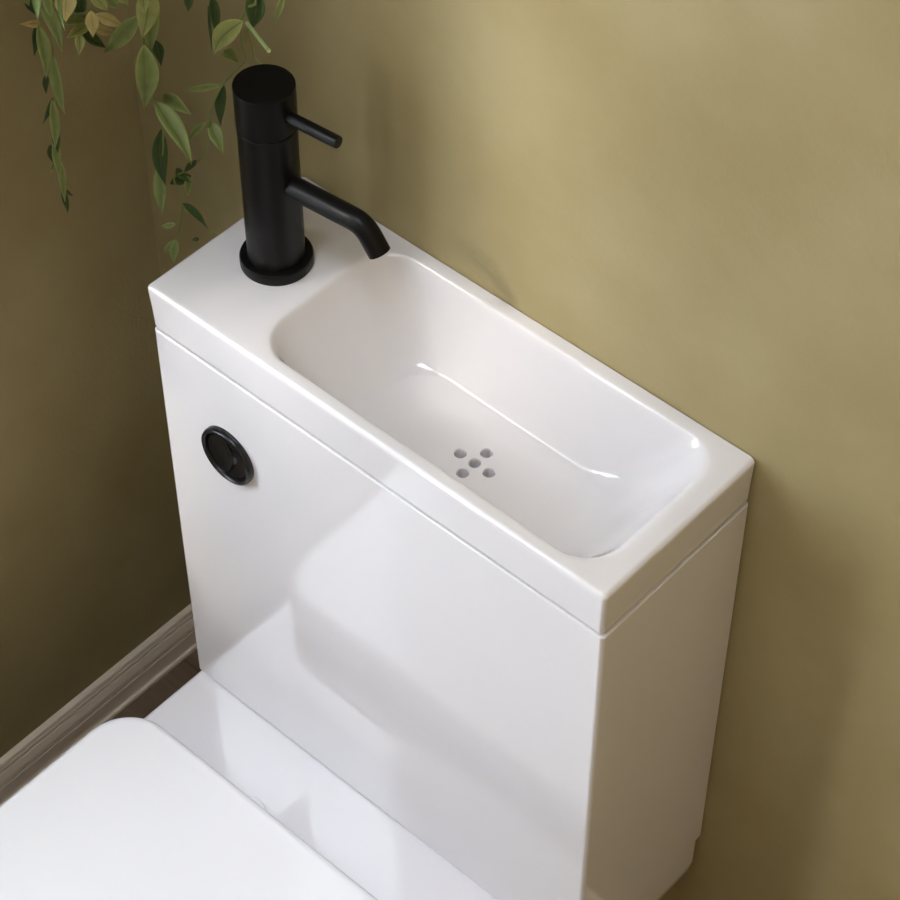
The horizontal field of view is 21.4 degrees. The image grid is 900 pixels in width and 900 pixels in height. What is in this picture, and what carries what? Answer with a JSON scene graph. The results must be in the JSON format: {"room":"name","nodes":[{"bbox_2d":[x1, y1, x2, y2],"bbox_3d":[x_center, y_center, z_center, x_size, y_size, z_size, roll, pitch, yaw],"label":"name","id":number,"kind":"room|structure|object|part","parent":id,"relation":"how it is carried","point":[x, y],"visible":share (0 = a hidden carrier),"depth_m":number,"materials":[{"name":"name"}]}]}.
{"room":"bathroom","nodes":[
{"label":"bathroom","id":0,"kind":"room"},
{"bbox_2d":[0,0,190,757],"bbox_3d":[-1.080,-0.081,1.262,0.060,2.750,2.289,34,57,26],"label":"wall","id":1,"kind":"structure","parent":0,"point":[93,562],"depth_m":2.40,"materials":[{"name":"yellow paint"}]},
{"bbox_2d":[0,603,196,805],"bbox_3d":[-1.052,0.831,2.249,0.016,0.063,2.289,34,57,26],"label":"baseboard","id":2,"kind":"structure","parent":1,"relation":"attached to","point":[139,670],"depth_m":2.73,"materials":[{"name":"beige wood"}]},
{"bbox_2d":[111,649,200,719],"bbox_3d":[-0.457,1.269,1.935,1.738,0.050,2.409,34,57,26],"label":"floor","id":3,"kind":"structure","parent":0,"point":[188,668],"depth_m":2.78,"materials":[{"name":"brown wood"}]},
{"bbox_2d":[0,327,747,899],"bbox_3d":[-0.194,0.389,2.150,0.502,0.796,0.746,34,57,26],"label":"toilet","id":4,"kind":"object","parent":3,"relation":"on","point":[377,707],"visible":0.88,"depth_m":2.16,"materials":[{"name":"white ceramic"}]},
{"bbox_3d":[-0.287,0.498,2.119,0.482,0.036,0.456,34,57,26],"label":"seat lid","id":5,"kind":"part","parent":4,"relation":"part of","materials":[{"name":"white plastic"}]},
{"bbox_2d":[148,177,754,633],"bbox_3d":[-0.007,-0.032,1.989,0.503,0.103,0.188,34,57,26],"label":"washbasin","id":6,"kind":"object","parent":4,"relation":"on","point":[583,484],"visible":0.98,"depth_m":1.99,"materials":[{"name":"white ceramic"}]},
{"bbox_2d":[232,64,389,285],"bbox_3d":[-0.114,-0.203,1.943,0.152,0.193,0.063,34,57,26],"label":"tap","id":7,"kind":"object","parent":6,"relation":"on","point":[276,250],"visible":1,"depth_m":1.93,"materials":[{"name":"black metal"}]},
{"bbox_3d":[-0.147,-0.276,1.906,0.051,0.042,0.051,34,57,26],"label":"handle","id":8,"kind":"part","parent":7,"relation":"part of","materials":[{"name":"black metal"}]},
{"bbox_3d":[-0.109,-0.254,1.888,0.053,0.011,0.011,29,55,24],"label":"lever","id":9,"kind":"part","parent":7,"relation":"part of","materials":[{"name":"black metal"}]},
{"bbox_3d":[-0.090,-0.188,1.941,0.100,0.038,0.020,29,55,24],"label":"spout","id":10,"kind":"part","parent":7,"relation":"part of","materials":[{"name":"black metal"}]},
{"bbox_2d":[126,0,899,899],"bbox_3d":[0.329,-0.314,1.468,1.738,2.750,0.060,34,57,26],"label":"wall","id":11,"kind":"structure","parent":0,"point":[699,198],"depth_m":1.87,"materials":[{"name":"yellow paint"}]},
{"bbox_3d":[-0.457,-0.592,-0.158,1.738,0.050,2.409,34,57,26],"label":"ceiling","id":12,"kind":"structure","parent":0,"visible":0},
{"bbox_2d":[21,0,284,261],"bbox_3d":[-0.299,-0.774,1.388,0.299,2.018,0.346,34,57,26],"label":"hanging plant","id":13,"kind":"object","parent":12,"relation":"hanging from","point":[225,32],"visible":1,"depth_m":2.03,"materials":[{"name":"green plant"}]}
]}

